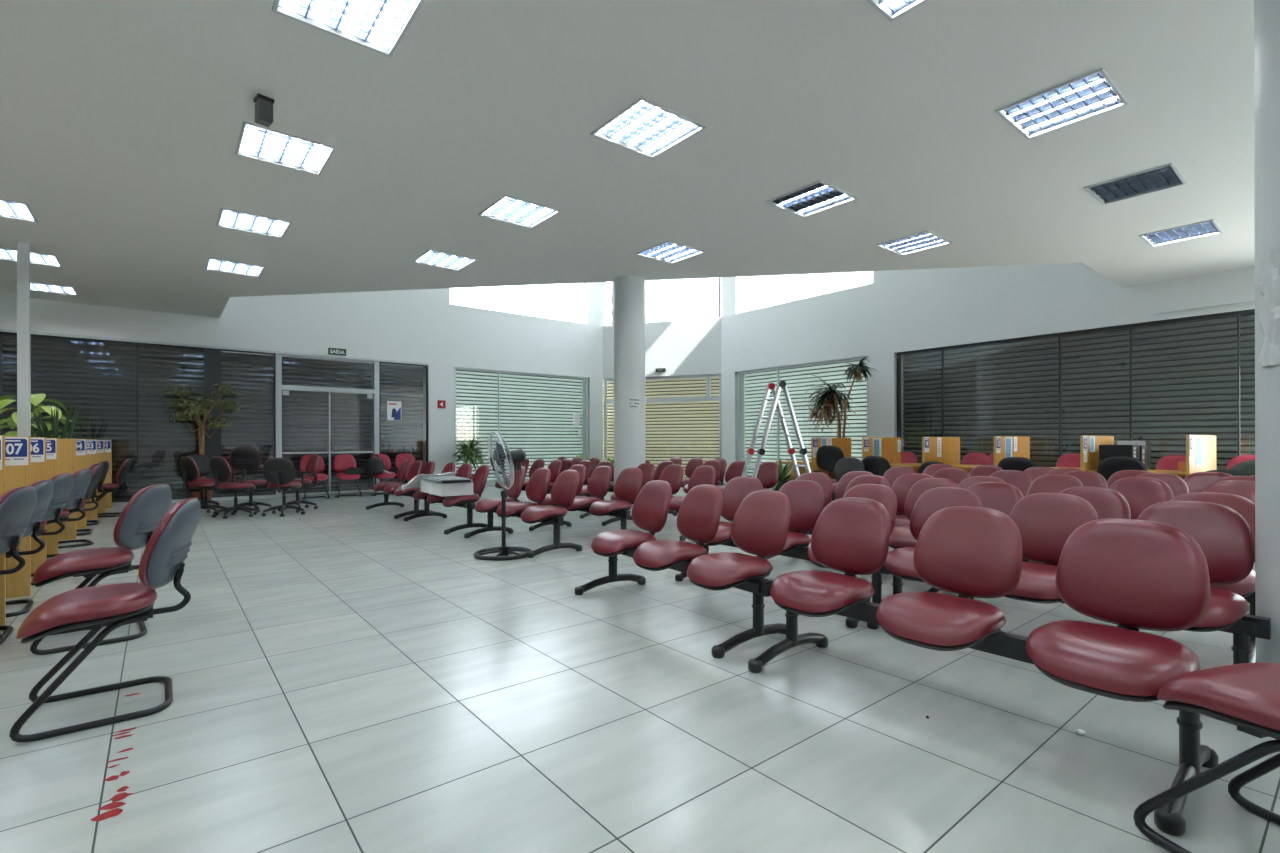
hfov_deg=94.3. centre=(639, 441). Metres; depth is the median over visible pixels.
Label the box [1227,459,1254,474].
swivel chair
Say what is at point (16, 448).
number sign
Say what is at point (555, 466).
bench
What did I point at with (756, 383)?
rolling shutter
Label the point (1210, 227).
ceiling light
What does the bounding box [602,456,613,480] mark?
leafy plant
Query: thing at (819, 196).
ceiling light
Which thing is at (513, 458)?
pedestal fan
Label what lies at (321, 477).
chair
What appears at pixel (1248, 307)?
trim
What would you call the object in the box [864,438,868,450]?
number sign
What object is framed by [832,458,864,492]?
swivel chair
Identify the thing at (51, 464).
divider
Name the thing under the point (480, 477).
bench
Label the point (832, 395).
tree
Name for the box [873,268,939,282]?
wall
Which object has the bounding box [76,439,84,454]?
number sign
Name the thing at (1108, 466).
swivel chair
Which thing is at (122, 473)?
chair
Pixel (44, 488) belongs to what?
chair
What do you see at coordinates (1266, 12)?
column
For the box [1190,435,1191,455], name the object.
number sign
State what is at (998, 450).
number sign
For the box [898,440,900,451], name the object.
notice sign
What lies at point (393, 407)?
poster
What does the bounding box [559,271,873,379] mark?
sky
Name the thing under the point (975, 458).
swivel chair
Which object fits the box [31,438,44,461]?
number sign
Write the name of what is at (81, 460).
divider
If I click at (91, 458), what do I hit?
divider
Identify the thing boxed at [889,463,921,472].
desk
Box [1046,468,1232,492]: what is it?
bench
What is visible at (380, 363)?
window
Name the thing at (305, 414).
rolling shutter
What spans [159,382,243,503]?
potted tree
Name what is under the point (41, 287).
ceiling light
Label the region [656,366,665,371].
camera
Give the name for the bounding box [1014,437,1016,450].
notice sign
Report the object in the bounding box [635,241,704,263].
ceiling light
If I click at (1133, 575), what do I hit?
bench
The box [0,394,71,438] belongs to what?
leaf plant
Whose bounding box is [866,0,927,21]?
ceiling light
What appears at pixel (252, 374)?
rolling shutter
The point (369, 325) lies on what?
wall
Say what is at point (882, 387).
pillar
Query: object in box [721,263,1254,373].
wall
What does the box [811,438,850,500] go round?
divider
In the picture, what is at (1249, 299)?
trim
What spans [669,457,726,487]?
bench
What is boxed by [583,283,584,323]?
window
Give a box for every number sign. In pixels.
[0,436,1,469]
[5,437,27,465]
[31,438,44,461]
[46,439,55,458]
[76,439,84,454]
[86,440,95,453]
[97,440,103,452]
[105,440,110,451]
[813,438,817,450]
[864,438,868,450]
[924,437,928,451]
[996,437,1000,452]
[1083,436,1086,453]
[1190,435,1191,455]
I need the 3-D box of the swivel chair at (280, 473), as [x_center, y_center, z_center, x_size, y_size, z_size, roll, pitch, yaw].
[-5.730,0.717,9.583,0.597,0.926,0.602,0,0,-15]
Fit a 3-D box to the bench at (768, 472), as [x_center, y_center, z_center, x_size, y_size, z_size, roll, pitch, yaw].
[1.358,0.737,9.299,0.680,0.863,1.780,0,0,-39]
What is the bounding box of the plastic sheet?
[396,472,455,490]
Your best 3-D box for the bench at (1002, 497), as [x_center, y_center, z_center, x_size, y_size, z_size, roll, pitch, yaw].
[2.785,0.735,3.792,0.678,0.860,1.780,0,0,-39]
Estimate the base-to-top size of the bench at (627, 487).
0.862 m
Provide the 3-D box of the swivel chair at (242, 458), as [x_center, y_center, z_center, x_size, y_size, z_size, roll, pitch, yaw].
[-6.608,0.631,10.085,0.612,1.110,0.638,0,0,-14]
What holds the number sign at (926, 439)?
attached to the divider at (950, 446)
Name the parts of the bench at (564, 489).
leg, seat, backrest, seat, backrest, seat, leg, backrest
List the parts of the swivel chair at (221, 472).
backrest, post, seat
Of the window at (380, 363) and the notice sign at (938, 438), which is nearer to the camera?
the notice sign at (938, 438)
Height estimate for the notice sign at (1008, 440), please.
0.330 m
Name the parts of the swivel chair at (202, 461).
backrest, seat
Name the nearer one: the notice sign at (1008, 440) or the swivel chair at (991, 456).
the notice sign at (1008, 440)
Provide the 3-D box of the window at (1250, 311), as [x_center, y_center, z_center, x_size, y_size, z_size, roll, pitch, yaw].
[9.146,-0.384,8.330,0.060,3.070,11.460,0,0,-39]
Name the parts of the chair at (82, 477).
sled frame, seat, backrest, post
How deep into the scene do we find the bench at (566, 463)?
9.84 m
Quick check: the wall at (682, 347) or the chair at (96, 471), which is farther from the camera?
the wall at (682, 347)
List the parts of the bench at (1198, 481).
backrest, backrest, backrest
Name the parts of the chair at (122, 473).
seat, sled frame, post, backrest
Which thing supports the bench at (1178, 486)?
on the floor
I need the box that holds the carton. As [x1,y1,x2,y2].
[421,480,472,496]
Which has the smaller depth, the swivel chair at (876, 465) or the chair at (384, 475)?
the swivel chair at (876, 465)
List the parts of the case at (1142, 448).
panel, vent panel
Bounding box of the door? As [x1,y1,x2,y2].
[276,353,379,496]
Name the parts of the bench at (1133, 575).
leg, seat, backrest, seat, backrest, seat, backrest, leg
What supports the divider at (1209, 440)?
on the floor
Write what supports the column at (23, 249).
on the floor
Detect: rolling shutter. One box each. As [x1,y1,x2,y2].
[0,335,203,502]
[221,351,272,496]
[282,357,372,495]
[381,364,422,483]
[456,370,582,483]
[603,377,718,477]
[744,359,866,479]
[903,314,1254,469]
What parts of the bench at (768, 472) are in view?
seat, backrest, seat, backrest, backrest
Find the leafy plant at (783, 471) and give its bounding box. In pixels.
[772,458,795,490]
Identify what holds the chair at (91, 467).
on the floor
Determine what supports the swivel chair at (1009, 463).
on the floor
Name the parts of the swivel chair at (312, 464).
seat, armrest, post, backrest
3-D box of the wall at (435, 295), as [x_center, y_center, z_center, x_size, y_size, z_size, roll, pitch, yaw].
[-9.891,-4.755,11.224,12.740,2.600,0.300,0,0,-39]
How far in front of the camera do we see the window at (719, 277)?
18.11 m
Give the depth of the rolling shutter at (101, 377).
11.37 m
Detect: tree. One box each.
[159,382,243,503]
[802,357,876,437]
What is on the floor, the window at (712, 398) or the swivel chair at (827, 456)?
the swivel chair at (827, 456)
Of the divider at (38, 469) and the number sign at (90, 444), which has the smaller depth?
the divider at (38, 469)
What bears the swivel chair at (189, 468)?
on the floor
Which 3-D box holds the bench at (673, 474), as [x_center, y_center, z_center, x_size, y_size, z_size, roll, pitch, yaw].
[0.237,0.740,7.853,0.680,0.862,1.780,0,0,-39]
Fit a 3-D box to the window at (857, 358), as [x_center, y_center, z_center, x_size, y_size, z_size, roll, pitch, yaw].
[3.923,-0.372,14.793,0.060,3.070,3.880,0,0,-39]
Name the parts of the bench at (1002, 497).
backrest, backrest, backrest, seat, leg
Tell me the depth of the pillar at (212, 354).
11.97 m
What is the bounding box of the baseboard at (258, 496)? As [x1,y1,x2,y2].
[112,490,382,505]
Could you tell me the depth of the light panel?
7.78 m
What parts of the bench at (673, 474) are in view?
seat, backrest, backrest, seat, backrest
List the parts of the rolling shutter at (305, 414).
rail, guide rail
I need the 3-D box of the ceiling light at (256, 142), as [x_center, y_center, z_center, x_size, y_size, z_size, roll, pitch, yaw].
[-3.048,-2.550,5.101,0.660,0.122,0.660,0,0,-39]
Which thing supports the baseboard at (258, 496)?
on the floor
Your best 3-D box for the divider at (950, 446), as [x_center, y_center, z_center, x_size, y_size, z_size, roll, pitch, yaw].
[4.952,0.543,9.741,1.294,1.235,0.030,0,0,-39]
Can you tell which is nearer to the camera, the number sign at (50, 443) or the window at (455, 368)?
the number sign at (50, 443)
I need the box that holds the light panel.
[422,476,472,482]
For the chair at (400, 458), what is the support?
on the floor
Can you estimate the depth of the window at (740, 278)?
16.49 m
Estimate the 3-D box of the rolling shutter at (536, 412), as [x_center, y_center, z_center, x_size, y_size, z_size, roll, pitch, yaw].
[-3.335,-0.350,16.655,4.410,3.060,0.090,0,0,-39]
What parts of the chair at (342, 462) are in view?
backrest, seat, sled frame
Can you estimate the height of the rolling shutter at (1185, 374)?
3.060 m
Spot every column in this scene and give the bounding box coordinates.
[17,241,30,435]
[613,275,644,515]
[1254,0,1279,663]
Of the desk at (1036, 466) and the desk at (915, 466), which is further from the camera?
the desk at (915, 466)
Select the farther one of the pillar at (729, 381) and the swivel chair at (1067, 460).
the pillar at (729, 381)
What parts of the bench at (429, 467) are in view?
seat, leg, seat, backrest, seat, backrest, leg, backrest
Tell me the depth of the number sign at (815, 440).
10.97 m
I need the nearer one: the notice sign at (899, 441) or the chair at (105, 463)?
the chair at (105, 463)
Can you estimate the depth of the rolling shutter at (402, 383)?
14.63 m
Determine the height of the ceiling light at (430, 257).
0.122 m
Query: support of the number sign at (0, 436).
attached to the divider at (2, 472)
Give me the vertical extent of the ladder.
1.992 m
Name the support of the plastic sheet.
on the bench at (480, 477)
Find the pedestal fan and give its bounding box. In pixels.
[474,431,532,560]
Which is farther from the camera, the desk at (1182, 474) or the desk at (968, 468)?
the desk at (968, 468)
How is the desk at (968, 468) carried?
on the floor
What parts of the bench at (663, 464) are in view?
backrest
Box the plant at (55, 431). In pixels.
[32,403,80,438]
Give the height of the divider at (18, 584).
1.222 m
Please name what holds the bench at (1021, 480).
on the floor
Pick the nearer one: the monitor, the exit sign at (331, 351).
the monitor
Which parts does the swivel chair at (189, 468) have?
post, backrest, seat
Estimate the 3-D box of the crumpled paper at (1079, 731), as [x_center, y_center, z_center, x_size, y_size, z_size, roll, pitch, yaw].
[1.762,1.161,2.374,0.033,0.017,0.033,0,0,-39]
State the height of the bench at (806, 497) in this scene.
0.861 m
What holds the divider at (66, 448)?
on the floor
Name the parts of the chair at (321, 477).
backrest, sled frame, seat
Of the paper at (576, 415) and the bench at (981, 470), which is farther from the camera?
the paper at (576, 415)
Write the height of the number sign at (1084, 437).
0.235 m
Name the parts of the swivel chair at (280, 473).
backrest, post, seat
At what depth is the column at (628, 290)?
8.99 m
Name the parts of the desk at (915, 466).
modesty panel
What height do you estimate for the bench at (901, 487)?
0.862 m
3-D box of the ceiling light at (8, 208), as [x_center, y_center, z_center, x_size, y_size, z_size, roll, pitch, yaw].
[-6.877,-2.541,6.276,0.660,0.122,0.660,0,0,-39]
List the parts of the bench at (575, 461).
backrest, backrest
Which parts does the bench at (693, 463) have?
backrest, seat, backrest, backrest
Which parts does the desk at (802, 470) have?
modesty panel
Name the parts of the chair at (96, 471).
sled frame, post, backrest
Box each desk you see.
[776,460,810,479]
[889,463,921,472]
[951,464,978,472]
[1036,466,1079,468]
[1089,469,1185,478]
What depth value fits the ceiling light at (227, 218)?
6.84 m
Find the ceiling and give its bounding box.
[0,0,1254,317]
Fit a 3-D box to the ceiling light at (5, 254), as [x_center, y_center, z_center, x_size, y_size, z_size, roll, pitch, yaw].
[-8.273,-2.538,8.002,0.660,0.122,0.660,0,0,-39]
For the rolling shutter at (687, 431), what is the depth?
17.54 m
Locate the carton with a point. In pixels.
(464, 488)
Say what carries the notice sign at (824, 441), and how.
attached to the divider at (844, 444)
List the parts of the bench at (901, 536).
backrest, backrest, seat, backrest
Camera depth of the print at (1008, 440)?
8.80 m
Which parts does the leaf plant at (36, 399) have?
stem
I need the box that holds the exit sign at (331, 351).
[328,348,345,355]
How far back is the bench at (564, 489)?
6.59 m
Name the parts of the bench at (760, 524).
leg, seat, backrest, seat, backrest, seat, leg, backrest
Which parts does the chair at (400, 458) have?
backrest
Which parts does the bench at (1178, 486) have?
backrest, backrest, backrest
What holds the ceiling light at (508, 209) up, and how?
attached to the ceiling
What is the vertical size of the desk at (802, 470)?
0.775 m
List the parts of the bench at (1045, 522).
leg, seat, backrest, seat, backrest, backrest, seat, leg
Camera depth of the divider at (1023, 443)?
9.01 m
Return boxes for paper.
[573,412,579,424]
[1075,729,1085,734]
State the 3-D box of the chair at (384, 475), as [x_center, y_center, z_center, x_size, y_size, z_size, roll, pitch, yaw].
[-5.734,0.732,13.239,0.477,0.908,0.591,0,0,-39]
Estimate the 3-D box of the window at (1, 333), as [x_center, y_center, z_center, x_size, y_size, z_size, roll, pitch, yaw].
[-11.706,-0.336,9.505,7.740,3.070,0.060,0,0,-39]
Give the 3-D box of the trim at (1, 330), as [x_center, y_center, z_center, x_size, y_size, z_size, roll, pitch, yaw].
[-9.924,-1.888,10.804,12.150,0.045,0.020,0,0,-39]
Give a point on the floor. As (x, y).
(347, 677)
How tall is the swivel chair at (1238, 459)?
0.956 m
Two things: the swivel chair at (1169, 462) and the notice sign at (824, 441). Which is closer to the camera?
the swivel chair at (1169, 462)
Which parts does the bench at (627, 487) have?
seat, backrest, seat, backrest, seat, leg, backrest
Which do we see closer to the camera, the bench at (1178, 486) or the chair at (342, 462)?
the bench at (1178, 486)
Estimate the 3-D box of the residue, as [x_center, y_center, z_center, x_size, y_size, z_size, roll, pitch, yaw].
[-2.016,1.175,2.306,0.101,0.001,1.163,0,0,-39]
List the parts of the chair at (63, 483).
seat, post, backrest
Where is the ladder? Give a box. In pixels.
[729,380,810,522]
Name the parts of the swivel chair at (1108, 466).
backrest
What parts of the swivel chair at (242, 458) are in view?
armrest, backrest, seat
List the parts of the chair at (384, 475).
backrest, sled frame, seat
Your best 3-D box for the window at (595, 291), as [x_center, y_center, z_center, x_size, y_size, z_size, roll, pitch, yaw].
[-1.341,-4.775,18.018,0.660,2.600,0.120,0,0,-39]
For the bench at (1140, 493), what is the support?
on the floor
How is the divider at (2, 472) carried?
on the floor
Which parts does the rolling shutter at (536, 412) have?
rail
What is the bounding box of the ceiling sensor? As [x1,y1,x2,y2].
[253,93,273,126]
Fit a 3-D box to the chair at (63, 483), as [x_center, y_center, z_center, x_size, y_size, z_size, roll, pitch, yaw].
[-5.216,0.731,5.012,0.610,0.908,0.477,0,0,-37]
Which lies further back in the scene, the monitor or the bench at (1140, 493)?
the monitor
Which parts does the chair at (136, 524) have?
seat, sled frame, seat mount, backrest, post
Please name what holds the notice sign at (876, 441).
attached to the divider at (889, 445)
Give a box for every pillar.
[206,348,219,497]
[423,365,454,475]
[582,378,602,461]
[721,372,744,482]
[868,352,903,451]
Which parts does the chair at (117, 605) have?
seat, sled frame, seat mount, backrest, post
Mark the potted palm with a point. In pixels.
(470, 455)
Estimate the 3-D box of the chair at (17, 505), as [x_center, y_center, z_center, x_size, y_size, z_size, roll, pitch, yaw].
[-3.973,0.728,3.474,0.610,0.908,0.477,0,0,-39]
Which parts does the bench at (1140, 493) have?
backrest, backrest, backrest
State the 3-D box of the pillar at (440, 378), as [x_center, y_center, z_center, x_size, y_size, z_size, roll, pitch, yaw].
[-5.095,-0.351,15.015,0.650,3.070,0.460,0,0,-39]
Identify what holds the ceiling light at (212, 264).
attached to the ceiling
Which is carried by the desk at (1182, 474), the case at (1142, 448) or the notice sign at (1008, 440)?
the case at (1142, 448)
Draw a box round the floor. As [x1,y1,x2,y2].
[0,483,1279,852]
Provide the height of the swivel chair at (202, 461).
0.960 m
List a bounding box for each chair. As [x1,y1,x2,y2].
[0,486,36,643]
[5,479,53,616]
[9,498,200,742]
[30,484,171,654]
[31,473,72,584]
[47,469,91,557]
[58,465,101,548]
[76,463,103,534]
[87,461,108,525]
[98,459,130,517]
[179,454,219,508]
[180,456,225,514]
[209,456,256,518]
[230,446,270,512]
[261,458,304,516]
[278,454,318,510]
[300,455,329,499]
[333,454,361,497]
[370,454,395,495]
[395,453,414,482]
[813,445,843,501]
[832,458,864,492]
[862,456,890,476]
[901,452,917,462]
[918,462,943,473]
[962,452,989,464]
[988,453,993,464]
[998,457,1035,470]
[1056,454,1079,467]
[1097,456,1146,481]
[1133,662,1279,852]
[1155,455,1185,469]
[1206,470,1249,475]
[1226,455,1254,469]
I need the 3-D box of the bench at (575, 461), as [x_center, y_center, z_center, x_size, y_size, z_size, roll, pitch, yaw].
[-1.491,0.745,11.869,0.681,0.861,1.780,0,0,-39]
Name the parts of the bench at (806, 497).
seat, backrest, seat, backrest, seat, backrest, leg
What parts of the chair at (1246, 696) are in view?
sled frame, seat, seat mount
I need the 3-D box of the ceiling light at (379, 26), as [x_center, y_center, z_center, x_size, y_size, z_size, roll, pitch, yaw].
[-1.665,-2.553,3.390,0.660,0.122,0.660,0,0,-39]
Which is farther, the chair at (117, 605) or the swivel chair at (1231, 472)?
the swivel chair at (1231, 472)
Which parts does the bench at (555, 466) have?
backrest, backrest, backrest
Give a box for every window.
[0,332,205,491]
[220,349,275,496]
[379,361,427,481]
[454,367,587,485]
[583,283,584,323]
[604,374,721,460]
[612,277,719,325]
[738,356,867,464]
[739,276,741,312]
[897,309,1254,457]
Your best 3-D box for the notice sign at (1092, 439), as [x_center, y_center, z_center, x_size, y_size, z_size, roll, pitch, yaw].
[6.063,0.038,7.962,0.220,0.210,0.004,0,0,-39]
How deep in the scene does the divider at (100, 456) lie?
9.91 m
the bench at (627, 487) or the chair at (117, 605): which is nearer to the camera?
the chair at (117, 605)
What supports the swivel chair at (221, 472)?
on the floor
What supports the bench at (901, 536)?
on the floor
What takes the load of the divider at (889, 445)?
on the floor
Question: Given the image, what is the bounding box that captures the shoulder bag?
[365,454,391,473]
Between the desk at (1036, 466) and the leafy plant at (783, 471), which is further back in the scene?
the leafy plant at (783, 471)
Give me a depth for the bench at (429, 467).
9.94 m
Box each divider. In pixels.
[0,435,5,624]
[5,436,30,598]
[31,437,46,572]
[46,438,57,554]
[58,439,75,539]
[76,439,86,528]
[86,439,97,519]
[97,440,104,512]
[105,440,111,507]
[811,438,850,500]
[862,437,900,462]
[922,437,959,464]
[994,436,1029,465]
[1080,436,1113,470]
[1186,435,1215,475]
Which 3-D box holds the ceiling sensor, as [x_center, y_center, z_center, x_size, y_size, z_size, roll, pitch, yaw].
[-2.748,-2.414,4.341,0.104,0.175,0.104,0,0,41]
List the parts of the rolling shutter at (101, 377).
rail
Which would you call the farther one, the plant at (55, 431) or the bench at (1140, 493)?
the plant at (55, 431)
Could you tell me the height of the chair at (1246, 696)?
0.908 m
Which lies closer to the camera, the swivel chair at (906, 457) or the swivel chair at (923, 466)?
the swivel chair at (923, 466)
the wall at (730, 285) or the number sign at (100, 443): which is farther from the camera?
the wall at (730, 285)
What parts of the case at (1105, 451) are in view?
panel, vent panel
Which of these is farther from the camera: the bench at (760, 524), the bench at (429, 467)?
the bench at (429, 467)
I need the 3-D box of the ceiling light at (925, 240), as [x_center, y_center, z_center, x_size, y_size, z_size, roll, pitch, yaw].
[3.479,-2.565,7.548,0.660,0.122,0.660,0,0,-39]
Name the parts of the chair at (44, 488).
sled frame, post, backrest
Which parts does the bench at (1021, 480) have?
backrest, backrest, backrest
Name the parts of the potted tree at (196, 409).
pot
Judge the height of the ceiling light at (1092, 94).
0.122 m
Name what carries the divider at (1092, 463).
on the floor
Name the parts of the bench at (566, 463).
backrest, seat, backrest, backrest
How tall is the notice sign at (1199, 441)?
0.360 m
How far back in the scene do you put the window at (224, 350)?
12.64 m
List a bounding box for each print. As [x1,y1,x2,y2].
[1006,438,1010,456]
[1196,439,1201,463]
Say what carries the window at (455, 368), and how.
in the wall at (369, 325)
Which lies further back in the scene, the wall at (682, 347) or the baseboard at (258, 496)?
the wall at (682, 347)
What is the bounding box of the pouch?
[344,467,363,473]
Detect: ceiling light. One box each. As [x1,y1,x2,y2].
[0,199,37,222]
[0,248,62,267]
[15,280,78,295]
[205,258,264,276]
[216,208,291,237]
[235,121,335,175]
[272,0,424,56]
[412,249,476,270]
[478,195,560,228]
[590,97,705,158]
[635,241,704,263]
[766,180,857,217]
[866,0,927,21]
[876,231,951,255]
[995,68,1127,139]
[1084,163,1186,204]
[1139,219,1222,246]
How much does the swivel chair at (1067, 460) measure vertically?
0.956 m
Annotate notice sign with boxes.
[821,438,827,445]
[873,438,880,455]
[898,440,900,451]
[937,437,940,456]
[1005,437,1012,457]
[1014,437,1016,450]
[1090,436,1094,451]
[1195,437,1203,466]
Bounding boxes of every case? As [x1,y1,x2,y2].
[1099,445,1138,459]
[1139,445,1146,469]
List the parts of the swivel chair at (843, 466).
seat, backrest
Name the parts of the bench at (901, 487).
backrest, seat, backrest, backrest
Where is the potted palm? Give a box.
[450,436,487,479]
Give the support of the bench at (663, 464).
on the floor
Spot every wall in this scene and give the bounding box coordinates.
[0,292,602,378]
[369,288,449,303]
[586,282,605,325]
[603,317,720,378]
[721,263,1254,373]
[722,277,738,316]
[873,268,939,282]
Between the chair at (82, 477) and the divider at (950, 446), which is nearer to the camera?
the chair at (82, 477)
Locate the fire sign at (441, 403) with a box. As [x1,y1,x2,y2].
[438,400,445,408]
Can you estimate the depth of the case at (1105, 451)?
7.63 m
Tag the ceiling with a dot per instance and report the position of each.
(121, 121)
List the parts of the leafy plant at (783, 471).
pot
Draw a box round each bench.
[366,459,434,518]
[404,462,489,533]
[464,466,581,557]
[495,458,561,500]
[529,464,642,530]
[550,459,612,518]
[557,456,599,496]
[574,480,790,658]
[601,463,715,540]
[602,460,676,515]
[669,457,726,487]
[675,476,896,627]
[676,460,778,512]
[748,497,1217,835]
[765,472,959,591]
[835,471,1005,526]
[867,487,1270,663]
[883,467,1031,515]
[922,464,1054,481]
[933,482,1255,662]
[1026,474,1254,561]
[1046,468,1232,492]
[1063,471,1254,496]
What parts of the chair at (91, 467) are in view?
sled frame, post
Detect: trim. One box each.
[0,329,428,364]
[897,306,1254,351]
[1153,298,1254,313]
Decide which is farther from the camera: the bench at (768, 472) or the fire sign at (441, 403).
the fire sign at (441, 403)
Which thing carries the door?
in the wall at (369, 325)
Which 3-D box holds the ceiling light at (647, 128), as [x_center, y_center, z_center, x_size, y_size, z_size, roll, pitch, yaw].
[0.061,-2.557,4.786,0.660,0.122,0.660,0,0,-39]
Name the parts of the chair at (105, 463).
sled frame, post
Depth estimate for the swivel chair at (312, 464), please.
10.36 m
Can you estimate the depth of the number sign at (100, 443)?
9.90 m
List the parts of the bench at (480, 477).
seat, leg, seat, backrest, seat, backrest, leg, backrest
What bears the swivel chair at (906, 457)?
on the floor
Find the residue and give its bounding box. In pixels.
[90,693,139,820]
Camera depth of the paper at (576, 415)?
17.44 m
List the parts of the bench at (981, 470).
backrest, backrest, backrest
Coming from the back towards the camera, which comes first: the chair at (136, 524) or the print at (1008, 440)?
the print at (1008, 440)
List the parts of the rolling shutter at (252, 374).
rail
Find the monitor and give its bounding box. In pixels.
[1117,440,1150,468]
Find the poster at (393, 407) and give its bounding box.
[387,401,400,420]
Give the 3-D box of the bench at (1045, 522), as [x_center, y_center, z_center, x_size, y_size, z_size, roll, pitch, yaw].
[2.198,0.735,3.292,0.676,0.863,1.780,0,0,-39]
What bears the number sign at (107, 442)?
attached to the divider at (108, 455)
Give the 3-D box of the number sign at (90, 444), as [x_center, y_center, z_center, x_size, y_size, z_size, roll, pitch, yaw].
[-8.375,0.082,9.043,0.150,0.215,0.004,0,0,-39]
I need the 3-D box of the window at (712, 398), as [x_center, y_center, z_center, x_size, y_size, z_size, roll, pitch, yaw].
[0.618,-0.365,17.389,3.636,3.070,0.070,0,0,20]
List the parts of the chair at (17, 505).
sled frame, post, backrest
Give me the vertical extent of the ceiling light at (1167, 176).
0.122 m
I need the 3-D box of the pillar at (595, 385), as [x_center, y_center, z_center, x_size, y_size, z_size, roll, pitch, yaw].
[-1.444,-0.360,17.959,0.470,3.070,0.450,0,0,-39]
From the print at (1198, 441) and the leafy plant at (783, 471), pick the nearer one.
the print at (1198, 441)

